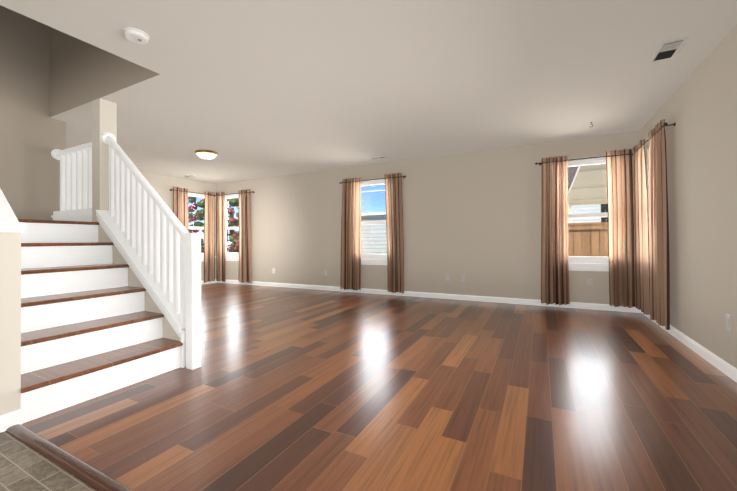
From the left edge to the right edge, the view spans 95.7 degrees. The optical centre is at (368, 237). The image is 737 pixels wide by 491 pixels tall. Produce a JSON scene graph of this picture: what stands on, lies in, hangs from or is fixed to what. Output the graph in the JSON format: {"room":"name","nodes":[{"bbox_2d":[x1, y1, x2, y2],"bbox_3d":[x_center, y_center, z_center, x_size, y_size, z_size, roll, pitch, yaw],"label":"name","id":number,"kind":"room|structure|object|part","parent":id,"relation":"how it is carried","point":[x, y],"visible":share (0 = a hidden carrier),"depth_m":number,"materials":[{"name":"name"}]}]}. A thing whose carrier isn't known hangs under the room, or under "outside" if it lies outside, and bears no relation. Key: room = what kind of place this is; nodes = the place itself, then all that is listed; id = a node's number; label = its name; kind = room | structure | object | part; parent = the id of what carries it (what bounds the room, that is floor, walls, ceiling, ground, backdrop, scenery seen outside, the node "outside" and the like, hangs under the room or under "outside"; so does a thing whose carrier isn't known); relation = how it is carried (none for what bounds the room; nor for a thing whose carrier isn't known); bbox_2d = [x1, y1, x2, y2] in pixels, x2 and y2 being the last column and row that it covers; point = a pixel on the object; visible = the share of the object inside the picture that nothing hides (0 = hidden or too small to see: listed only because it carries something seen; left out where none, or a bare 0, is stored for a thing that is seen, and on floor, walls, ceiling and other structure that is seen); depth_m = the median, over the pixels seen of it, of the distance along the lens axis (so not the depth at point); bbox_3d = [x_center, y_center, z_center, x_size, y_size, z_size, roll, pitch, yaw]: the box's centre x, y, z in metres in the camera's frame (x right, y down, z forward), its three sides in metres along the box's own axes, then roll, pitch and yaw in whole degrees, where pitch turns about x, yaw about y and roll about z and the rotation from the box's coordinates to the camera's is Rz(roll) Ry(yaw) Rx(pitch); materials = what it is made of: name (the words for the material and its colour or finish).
{"room":"empty living room","nodes":[
{"label":"empty living room","id":0,"kind":"room"},
{"bbox_2d":[0,5,65,219],"bbox_3d":[-5.794,-1.417,2.196,2.302,5.020,5.152,-1,-1,27],"label":"wall block","id":1,"kind":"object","parent":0,"point":[32,135],"visible":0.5,"depth_m":3.66,"materials":[{"name":"beige paint"}]},
{"bbox_2d":[0,431,96,490],"bbox_3d":[-3.210,1.056,0.213,8.329,0.046,4.014,-1,-1,27],"label":"floor","id":2,"kind":"structure","parent":0,"point":[24,467],"depth_m":1.46,"materials":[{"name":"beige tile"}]},
{"bbox_2d":[3,6,159,117],"bbox_3d":[-2.901,-2.716,2.905,2.223,2.660,1.197,-1,-1,27],"label":"wall","id":3,"kind":"structure","parent":0,"point":[81,72],"depth_m":3.49,"materials":[{"name":"beige paint"}]},
{"bbox_2d":[140,171,216,280],"bbox_3d":[-4.694,-0.152,6.639,0.160,2.560,3.763,-1,-1,27],"label":"wall","id":4,"kind":"structure","parent":0,"point":[161,185],"depth_m":7.31,"materials":[{"name":"beige paint"}]},
{"bbox_2d":[188,192,215,260],"bbox_3d":[-4.055,-0.232,7.811,0.165,1.612,0.990,-1,-1,27],"label":"window","id":5,"kind":"structure","parent":4,"relation":"in","point":[199,196],"depth_m":7.90,"materials":[{"name":"white"}]},
{"bbox_2d":[201,279,216,283],"bbox_3d":[-4.615,1.064,6.569,0.014,0.085,3.728,-1,-1,27],"label":"baseboard","id":6,"kind":"structure","parent":4,"relation":"attached to","point":[202,282],"depth_m":8.03,"materials":[{"name":"white wood"}]},
{"bbox_2d":[0,0,736,183],"bbox_3d":[-2.111,-1.449,2.418,8.329,0.100,8.917,-1,-1,27],"label":"ceiling","id":7,"kind":"structure","parent":0,"point":[249,89],"depth_m":2.90,"materials":[{"name":"beige paint"}]},
{"bbox_2d":[123,27,149,43],"bbox_3d":[-1.604,-1.381,2.309,0.150,0.046,0.150,-1,-1,27],"label":"smoke detector","id":8,"kind":"object","parent":7,"relation":"attached to","point":[135,35],"visible":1,"depth_m":2.28,"materials":[{"name":"white plastic"}]},
{"bbox_2d":[195,150,217,159],"bbox_3d":[-2.606,-1.300,5.370,0.340,0.128,0.340,-1,-1,27],"label":"flush-mount ceiling light","id":9,"kind":"object","parent":7,"relation":"attached to","point":[206,154],"visible":1,"depth_m":5.28,"materials":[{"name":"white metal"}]},
{"bbox_2d":[649,36,688,62],"bbox_3d":[2.296,-1.431,2.562,0.150,0.012,0.306,-1,-1,27],"label":"ceiling vent","id":10,"kind":"object","parent":7,"relation":"in","point":[670,49],"visible":1,"depth_m":2.54,"materials":[{"name":"white plastic"}]},
{"bbox_2d":[22,282,736,490],"bbox_3d":[-1.169,1.076,4.177,8.329,0.050,4.902,-1,-1,27],"label":"floor","id":11,"kind":"structure","parent":0,"point":[288,389],"depth_m":2.01,"materials":[{"name":"brown wood"}]},
{"bbox_2d":[6,424,132,490],"bbox_3d":[-0.266,1.004,0.955,3.772,0.019,0.060,-1,-1,27],"label":"trim","id":12,"kind":"structure","parent":11,"relation":"on","point":[89,475],"depth_m":1.51,"materials":[{"name":"brown wood"}]},
{"bbox_2d":[0,98,200,432],"bbox_3d":[-2.732,-0.168,2.796,2.553,2.438,1.270,-1,-1,27],"label":"staircase","id":13,"kind":"structure","parent":11,"relation":"on","point":[100,283],"depth_m":2.66,"materials":[{"name":"white wood"}]},
{"bbox_2d":[217,131,638,303],"bbox_3d":[-0.023,-0.196,6.441,8.649,2.560,0.160,-1,-1,27],"label":"wall","id":14,"kind":"structure","parent":0,"point":[474,217],"depth_m":5.68,"materials":[{"name":"beige paint"}]},
{"bbox_2d":[170,187,254,283],"bbox_3d":[-3.444,-0.015,7.418,1.347,2.180,1.232,-1,-1,27],"label":"curtain set in the left corner","id":15,"kind":"object","parent":14,"relation":"attached to","point":[180,203],"visible":0.9,"depth_m":7.90,"materials":[{"name":"brown fabric"}]},
{"bbox_3d":[-4.013,-1.017,7.699,0.102,0.034,1.202,-1,-1,27],"label":"rod","id":16,"kind":"part","parent":15,"relation":"part of","materials":[{"name":"brown metal"}]},
{"bbox_2d":[225,194,238,260],"bbox_3d":[-3.224,-0.237,8.052,0.990,1.612,0.165,-1,-1,27],"label":"window","id":17,"kind":"structure","parent":14,"relation":"in","point":[232,256],"depth_m":8.15,"materials":[{"name":"white"}]},
{"bbox_2d":[340,176,405,183],"bbox_3d":[0.063,-1.069,6.254,1.400,0.034,0.102,-1,-1,27],"label":"curtain rod","id":18,"kind":"object","parent":14,"relation":"attached to","point":[374,179],"visible":0.94,"depth_m":6.18,"materials":[{"name":"brown metal"}]},
{"bbox_2d":[341,177,360,290],"bbox_3d":[-0.335,-0.054,6.417,0.467,2.177,0.064,-1,-1,27],"label":"curtain","id":19,"kind":"object","parent":18,"relation":"hanging from","point":[351,240],"visible":1,"depth_m":6.41,"materials":[{"name":"fabric"}]},
{"bbox_2d":[385,173,403,293],"bbox_3d":[0.464,-0.073,6.006,0.360,2.164,0.066,-1,-1,27],"label":"curtain","id":20,"kind":"object","parent":18,"relation":"hanging from","point":[394,229],"visible":1,"depth_m":6.00,"materials":[{"name":"fabric"}]},
{"bbox_2d":[361,179,386,264],"bbox_3d":[0.133,-0.285,6.325,0.990,1.612,0.165,-1,-1,27],"label":"window","id":21,"kind":"structure","parent":14,"relation":"in","point":[374,259],"depth_m":6.35,"materials":[{"name":"white"}]},
{"bbox_2d":[217,279,640,312],"bbox_3d":[-0.061,1.021,6.355,8.310,0.085,0.014,-1,-1,27],"label":"baseboard","id":22,"kind":"structure","parent":14,"relation":"attached to","point":[594,306],"depth_m":5.56,"materials":[{"name":"white wood"}]},
{"bbox_2d":[445,274,449,280],"bbox_3d":[1.337,0.684,5.641,0.070,0.114,0.010,-1,-1,27],"label":"electrical outlet","id":23,"kind":"object","parent":14,"relation":"attached to","point":[447,276],"visible":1,"depth_m":5.64,"materials":[{"name":"white plastic"}]},
{"bbox_2d":[568,157,608,271],"bbox_3d":[3.183,-0.329,4.755,0.990,1.612,0.165,-1,-1,27],"label":"window","id":24,"kind":"structure","parent":14,"relation":"in","point":[582,263],"depth_m":4.79,"materials":[{"name":"white"}]},
{"bbox_2d":[586,278,591,286],"bbox_3d":[3.125,0.643,4.721,0.070,0.114,0.010,-1,-1,27],"label":"electrical outlet","id":25,"kind":"object","parent":14,"relation":"attached to","point":[588,282],"visible":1,"depth_m":4.72,"materials":[{"name":"white plastic"}]},
{"bbox_2d":[535,119,675,329],"bbox_3d":[2.765,-0.100,4.133,1.262,2.170,1.392,-1,-1,27],"label":"curtain set in the right corner","id":26,"kind":"object","parent":14,"relation":"attached to","point":[639,257],"visible":1,"depth_m":4.46,"materials":[{"name":"brown fabric"}]},
{"bbox_3d":[3.038,-1.101,4.723,1.232,0.034,0.102,-1,-1,27],"label":"rod","id":27,"kind":"part","parent":26,"relation":"part of","materials":[{"name":"brown metal"}]},
{"bbox_3d":[3.265,-1.112,3.864,0.102,0.034,1.362,-1,-1,27],"label":"rod","id":28,"kind":"part","parent":26,"relation":"part of","materials":[{"name":"brown metal"}]},
{"bbox_2d":[639,24,736,368],"bbox_3d":[1.674,-0.273,0.463,0.160,2.560,8.917,-1,-1,27],"label":"wall","id":29,"kind":"structure","parent":0,"point":[698,107],"depth_m":2.72,"materials":[{"name":"beige paint"}]},
{"bbox_2d":[647,149,648,214],"bbox_3d":[3.428,-0.339,3.944,0.165,1.612,0.990,-1,-1,27],"label":"window","id":30,"kind":"structure","parent":29,"relation":"in","point":[648,182],"depth_m":4.33,"materials":[{"name":"white"}]},
{"bbox_2d":[641,312,736,382],"bbox_3d":[1.608,0.946,0.490,0.014,0.085,8.917,-1,-1,27],"label":"baseboard","id":31,"kind":"structure","parent":29,"relation":"attached to","point":[724,367],"depth_m":2.74,"materials":[{"name":"white wood"}]},
{"bbox_2d":[725,314,731,331],"bbox_3d":[2.590,0.615,2.402,0.009,0.114,0.070,-1,-1,27],"label":"electrical outlet","id":32,"kind":"object","parent":29,"relation":"attached to","point":[728,323],"visible":1,"depth_m":2.39,"materials":[{"name":"white plastic"}]},
{"label":"outside","id":33,"kind":"structure","parent":0,"visible":0},
{"bbox_3d":[6.995,1.620,13.169,120.000,0.200,110.000,-1,-1,27],"label":"ground","id":34,"kind":"structure","parent":33,"visible":0},
{"bbox_2d":[188,197,238,252],"bbox_3d":[-5.596,-0.116,11.117,4.184,3.456,6.126,-1,-1,27],"label":"tree","id":35,"kind":"object","parent":34,"relation":"on","point":[232,221],"depth_m":11.01,"materials":[{"name":"green plant"}]},
{"bbox_2d":[361,212,386,253],"bbox_3d":[3.233,0.189,19.013,10.400,2.850,6.900,-1,-1,27],"label":"neighbor house","id":36,"kind":"structure","parent":34,"relation":"on","point":[372,228],"depth_m":16.87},
{"bbox_2d":[568,166,607,222],"bbox_3d":[14.266,-1.232,16.997,9.300,5.450,8.800,-1,-1,27],"label":"neighbor house","id":37,"kind":"structure","parent":34,"relation":"on","point":[596,207],"depth_m":14.88,"materials":[{"name":"white"}]},
{"bbox_3d":[6.840,1.432,7.409,8.000,0.060,7.820,-1,-1,27],"label":"patio slab","id":38,"kind":"object","parent":34,"relation":"on","visible":0},
{"bbox_2d":[568,163,607,222],"bbox_3d":[7.429,-0.217,6.829,5.380,3.205,7.330,-1,-1,27],"label":"patio cover","id":39,"kind":"object","parent":38,"relation":"on","point":[601,177],"depth_m":9.17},
{"bbox_2d":[568,222,608,256],"bbox_3d":[5.200,0.553,5.790,5.588,1.685,0.090,-1,-1,27],"label":"fence","id":40,"kind":"object","parent":38,"relation":"on","point":[584,233],"depth_m":6.33,"materials":[{"name":"brown wood"}]}
]}

